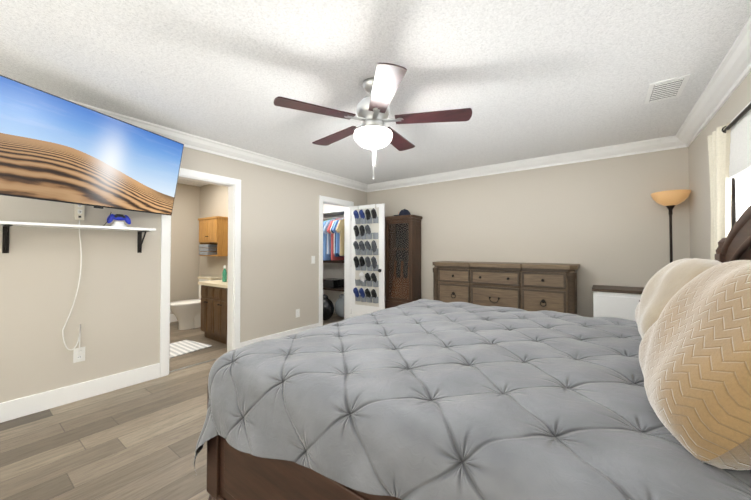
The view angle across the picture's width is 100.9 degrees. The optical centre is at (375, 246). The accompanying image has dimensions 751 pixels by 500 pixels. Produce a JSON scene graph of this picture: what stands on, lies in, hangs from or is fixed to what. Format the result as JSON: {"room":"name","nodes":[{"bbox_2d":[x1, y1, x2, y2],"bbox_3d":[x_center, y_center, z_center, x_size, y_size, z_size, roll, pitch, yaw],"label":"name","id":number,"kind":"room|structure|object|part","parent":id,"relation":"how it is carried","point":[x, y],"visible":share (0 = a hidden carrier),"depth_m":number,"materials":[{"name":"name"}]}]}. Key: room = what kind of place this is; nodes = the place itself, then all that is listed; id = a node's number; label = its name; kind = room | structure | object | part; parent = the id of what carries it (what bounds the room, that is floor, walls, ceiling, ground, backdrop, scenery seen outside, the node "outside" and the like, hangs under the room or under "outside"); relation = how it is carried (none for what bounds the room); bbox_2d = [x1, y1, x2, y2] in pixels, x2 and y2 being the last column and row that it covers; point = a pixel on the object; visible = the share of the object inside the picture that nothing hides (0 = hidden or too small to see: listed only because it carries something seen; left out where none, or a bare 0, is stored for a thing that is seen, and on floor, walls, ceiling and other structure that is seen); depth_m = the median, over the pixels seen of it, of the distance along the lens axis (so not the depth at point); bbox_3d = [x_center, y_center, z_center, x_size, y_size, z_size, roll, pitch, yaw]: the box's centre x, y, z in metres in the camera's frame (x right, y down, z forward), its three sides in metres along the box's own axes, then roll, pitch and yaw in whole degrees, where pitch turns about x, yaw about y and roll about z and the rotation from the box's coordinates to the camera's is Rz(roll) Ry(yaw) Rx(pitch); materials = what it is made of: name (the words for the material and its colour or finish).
{"room":"bedroom","nodes":[
{"label":"bedroom","id":0,"kind":"room"},
{"bbox_2d":[0,313,343,499],"bbox_3d":[-1.043,1.331,2.856,7.390,0.100,6.010,-1,-1,36],"label":"floor","id":1,"kind":"structure","parent":0,"point":[139,441],"depth_m":1.99,"materials":[{"name":"brown wood"}]},
{"bbox_2d":[169,340,211,358],"bbox_3d":[-2.554,1.289,3.797,0.560,0.013,0.800,0,-1,28],"label":"bath rug","id":2,"kind":"object","parent":1,"relation":"on","point":[179,348],"visible":0.4,"depth_m":3.93,"materials":[{"name":"white fabric"}]},
{"bbox_2d":[170,276,221,329],"bbox_3d":[-2.956,0.916,5.048,0.470,0.800,0.744,-1,-1,36],"label":"toilet","id":3,"kind":"object","parent":1,"relation":"on","point":[187,313],"visible":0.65,"depth_m":4.88,"materials":[{"name":"white ceramic"}]},
{"bbox_2d":[198,279,227,343],"bbox_3d":[-1.940,0.860,4.372,1.000,0.890,0.648,-1,-1,36],"label":"bathroom vanity","id":4,"kind":"object","parent":1,"relation":"on","point":[214,293],"visible":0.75,"depth_m":4.19,"materials":[{"name":"brown wood"}]},
{"bbox_2d":[222,266,226,281],"bbox_3d":[-2.135,0.389,4.384,0.080,0.230,0.051,-1,-1,36],"label":"mouthwash bottle","id":5,"kind":"object","parent":4,"relation":"on","point":[224,275],"visible":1,"depth_m":4.36,"materials":[{"name":"teal plastic"}]},
{"bbox_2d":[323,294,333,319],"bbox_3d":[-0.905,1.094,5.542,0.340,0.460,0.312,-1,-1,36],"label":"bag","id":6,"kind":"object","parent":1,"relation":"on","point":[328,308],"visible":0.71,"depth_m":5.43,"materials":[{"name":"black"}]},
{"bbox_2d":[323,260,343,312],"bbox_3d":[-0.905,0.801,5.987,1.260,1.060,0.450,-1,-1,36],"label":"shelf unit","id":7,"kind":"object","parent":1,"relation":"on","point":[333,280],"visible":0.19,"depth_m":6.09,"materials":[{"name":"brown wood"}]},
{"bbox_2d":[334,294,343,316],"bbox_3d":[-0.606,1.108,5.781,0.300,0.440,0.331,-1,-1,36],"label":"clear bag","id":8,"kind":"object","parent":1,"relation":"on","point":[339,307],"visible":0.62,"depth_m":5.66,"materials":[{"name":"grey"}]},
{"bbox_2d":[385,209,421,308],"bbox_3d":[0.443,0.351,5.067,0.560,1.930,0.332,-1,-1,36],"label":"tall cabinet","id":9,"kind":"object","parent":1,"relation":"on","point":[402,259],"depth_m":5.06,"materials":[{"name":"brown wood"}]},
{"bbox_3d":[0.368,0.235,4.966,0.386,1.196,0.003,-1,-1,36],"label":"glass","id":10,"kind":"part","parent":9,"relation":"part of","materials":[{"name":"brown glass"}]},
{"bbox_3d":[0.429,-0.553,5.085,0.284,0.122,0.277,-1,-1,36],"label":"cap on cabinet","id":11,"kind":"part","parent":9,"relation":"part of","materials":[{"name":"blue fabric"}]},
{"bbox_2d":[194,205,750,499],"bbox_3d":[0.641,0.508,1.696,2.209,1.509,2.191,-1,-1,36],"label":"bed","id":12,"kind":"object","parent":1,"relation":"on","point":[423,399],"visible":1,"depth_m":0.97,"materials":[{"name":"grey fabric"}]},
{"bbox_2d":[194,299,750,499],"bbox_3d":[0.532,0.781,1.772,1.938,0.598,2.191,-1,-1,36],"label":"comforter","id":13,"kind":"object","parent":12,"relation":"on","point":[421,399],"depth_m":1.04,"materials":[{"name":"grey fabric"}]},
{"bbox_2d":[433,261,579,314],"bbox_3d":[1.628,0.761,4.081,1.760,1.080,0.509,-1,-1,36],"label":"dresser","id":14,"kind":"object","parent":1,"relation":"on","point":[538,286],"visible":0.52,"depth_m":3.81,"materials":[{"name":"brown wood"}]},
{"bbox_2d":[592,285,644,320],"bbox_3d":[2.647,0.872,3.363,0.474,0.835,0.460,-1,-1,36],"label":"base cabinet","id":15,"kind":"object","parent":1,"relation":"on","point":[622,302],"visible":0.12,"depth_m":3.23,"materials":[{"name":"white paint"}]},
{"bbox_2d":[651,189,690,262],"bbox_3d":[3.044,0.364,3.185,0.306,1.844,0.306,-1,-1,36],"label":"floor lamp","id":16,"kind":"object","parent":1,"relation":"on","point":[670,200],"visible":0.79,"depth_m":3.15,"materials":[{"name":"brown metal"}]},
{"bbox_2d":[0,147,367,402],"bbox_3d":[-1.880,0.071,3.489,0.124,2.440,5.910,-1,-1,36],"label":"wall","id":17,"kind":"structure","parent":0,"point":[116,307],"depth_m":2.88,"materials":[{"name":"beige paint"}]},
{"bbox_2d":[0,221,155,252],"bbox_3d":[-2.448,-0.056,2.392,0.265,0.219,1.205,-1,-1,36],"label":"shelf","id":18,"kind":"object","parent":17,"relation":"attached to","point":[6,225],"visible":1,"depth_m":2.35,"materials":[{"name":"white paint"}]},
{"bbox_2d":[62,204,111,354],"bbox_3d":[-2.544,0.253,2.294,0.210,1.272,0.863,-1,-1,36],"label":"cord","id":19,"kind":"object","parent":18,"relation":"on","point":[79,212],"visible":0.85,"depth_m":2.56,"materials":[{"name":"beige plastic"}]},
{"bbox_2d":[107,214,130,226],"bbox_3d":[-2.218,-0.219,2.682,0.072,0.113,0.167,-1,-1,36],"label":"game controller","id":20,"kind":"object","parent":18,"relation":"on","point":[126,218],"visible":0.94,"depth_m":2.66,"materials":[{"name":"blue plastic"}]},
{"bbox_2d":[73,347,84,362],"bbox_3d":[-2.458,0.902,2.573,0.008,0.116,0.072,-1,-1,36],"label":"outlet","id":21,"kind":"object","parent":17,"relation":"attached to","point":[78,358],"visible":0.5,"depth_m":2.57,"materials":[{"name":"white plastic"}]},
{"bbox_2d":[0,75,183,215],"bbox_3d":[-2.150,-0.649,2.452,0.675,0.706,1.230,-1,-1,36],"label":"wall-mounted tv","id":22,"kind":"object","parent":17,"relation":"attached to","point":[54,148],"visible":1,"depth_m":2.25,"materials":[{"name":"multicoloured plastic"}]},
{"bbox_2d":[0,168,353,422],"bbox_3d":[-1.144,0.235,2.947,6.800,2.095,5.670,-1,-1,36],"label":"baseboard","id":23,"kind":"structure","parent":17,"relation":"attached to","point":[24,406],"depth_m":3.30,"materials":[{"name":"white wood"}]},
{"bbox_2d":[198,216,227,255],"bbox_3d":[-2.759,-0.156,5.258,0.660,0.650,0.220,-1,-1,36],"label":"upper cabinet","id":24,"kind":"object","parent":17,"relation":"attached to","point":[213,235],"visible":0.96,"depth_m":5.13,"materials":[{"name":"brown wood"}]},
{"bbox_2d":[58,96,369,191],"bbox_3d":[-1.785,-1.093,3.438,0.111,0.114,5.670,-1,-1,36],"label":"crown molding","id":25,"kind":"structure","parent":17,"relation":"attached to","point":[191,141],"depth_m":3.59,"materials":[{"name":"white wood"}]},
{"bbox_2d":[296,309,299,317],"bbox_3d":[-1.107,0.956,4.415,0.008,0.116,0.072,-1,-1,36],"label":"electrical outlet","id":26,"kind":"object","parent":17,"relation":"attached to","point":[297,312],"visible":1,"depth_m":4.41,"materials":[{"name":"white plastic"}]},
{"bbox_2d":[311,256,314,263],"bbox_3d":[-0.935,0.205,4.660,0.011,0.116,0.072,-1,-1,36],"label":"light switch","id":27,"kind":"object","parent":17,"relation":"attached to","point":[312,259],"visible":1,"depth_m":4.65,"materials":[{"name":"white plastic"}]},
{"bbox_2d":[323,210,343,219],"bbox_3d":[-0.893,-0.577,6.028,1.272,0.124,0.414,-1,-1,36],"label":"hanging rod","id":28,"kind":"object","parent":17,"relation":"attached to","point":[334,213],"visible":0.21,"depth_m":5.89,"materials":[{"name":"silver metal"}]},
{"bbox_2d":[323,216,343,259],"bbox_3d":[-0.911,-0.144,5.922,1.086,0.822,0.668,-1,-1,36],"label":"hanging clothes","id":29,"kind":"object","parent":28,"relation":"hanging from","point":[333,239],"visible":0.35,"depth_m":5.56,"materials":[{"name":"multicoloured"}]},
{"bbox_2d":[351,203,384,316],"bbox_3d":[-0.128,0.308,5.195,0.667,1.996,0.109,-1,-1,36],"label":"closet door","id":30,"kind":"structure","parent":17,"relation":"in","point":[357,310],"depth_m":5.07,"materials":[{"name":"white wood"}]},
{"bbox_2d":[355,204,378,306],"bbox_3d":[-0.152,0.147,5.154,0.470,1.682,0.113,-1,-1,32],"label":"organizer","id":31,"kind":"object","parent":30,"relation":"hanging from","point":[373,223],"visible":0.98,"depth_m":5.12,"materials":[{"name":"white fabric"}]},
{"bbox_2d":[353,208,377,297],"bbox_3d":[-0.169,0.145,5.128,0.441,1.539,0.156,-1,-1,32],"label":"shoes","id":32,"kind":"object","parent":31,"relation":"in","point":[367,276],"visible":0.77,"depth_m":5.09,"materials":[{"name":"blue"}]},
{"bbox_2d":[0,0,750,186],"bbox_3d":[-1.043,-1.208,2.896,7.390,0.100,6.010,-1,-1,36],"label":"ceiling","id":33,"kind":"structure","parent":0,"point":[525,79],"depth_m":2.02,"materials":[{"name":"white paint"}]},
{"bbox_2d":[274,63,471,179],"bbox_3d":[-0.022,-0.826,2.251,1.306,0.684,1.306,-1,-1,36],"label":"ceiling fan","id":34,"kind":"object","parent":33,"relation":"hanging from","point":[372,132],"visible":1,"depth_m":2.12,"materials":[{"name":"brown wood"}]},
{"bbox_2d":[644,74,690,103],"bbox_3d":[2.165,-1.161,2.316,0.210,0.012,0.370,-1,-1,36],"label":"ceiling vent","id":35,"kind":"object","parent":33,"relation":"in","point":[671,88],"visible":0.98,"depth_m":2.29,"materials":[{"name":"white metal"}]},
{"bbox_2d":[368,147,687,317],"bbox_3d":[1.600,0.088,4.527,4.200,2.440,0.120,-1,-1,36],"label":"wall","id":36,"kind":"structure","parent":0,"point":[603,221],"depth_m":3.87,"materials":[{"name":"beige paint"}]},
{"bbox_2d":[370,136,673,191],"bbox_3d":[1.520,-1.076,4.462,3.990,0.114,0.110,-1,-1,36],"label":"crown molding","id":37,"kind":"structure","parent":36,"relation":"attached to","point":[663,143],"depth_m":3.99,"materials":[{"name":"white wood"}]},
{"bbox_2d":[688,71,750,258],"bbox_3d":[1.646,0.030,0.904,0.120,2.440,5.910,-1,-1,36],"label":"wall","id":38,"kind":"structure","parent":0,"point":[699,217],"depth_m":2.76,"materials":[{"name":"beige paint"}]},
{"bbox_2d":[674,16,750,148],"bbox_3d":[1.553,-1.131,0.990,0.111,0.114,5.670,-1,-1,36],"label":"crown molding","id":39,"kind":"structure","parent":38,"relation":"attached to","point":[732,72],"depth_m":2.16,"materials":[{"name":"white wood"}]},
{"bbox_2d":[707,101,750,259],"bbox_3d":[1.834,0.196,1.352,0.108,2.063,2.320,-1,-1,36],"label":"window","id":40,"kind":"structure","parent":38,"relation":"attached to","point":[729,149],"depth_m":2.04,"materials":[{"name":"white fabric"}]},
{"bbox_3d":[2.410,0.215,2.163,0.079,2.050,0.330,-1,-1,36],"label":"panel","id":41,"kind":"part","parent":40,"relation":"part of","materials":[{"name":"fabric"}]},
{"bbox_3d":[1.828,-0.773,1.335,0.079,0.070,2.260,-1,-1,36],"label":"rod","id":42,"kind":"part","parent":40,"relation":"part of","materials":[{"name":"brown metal"}]}
]}

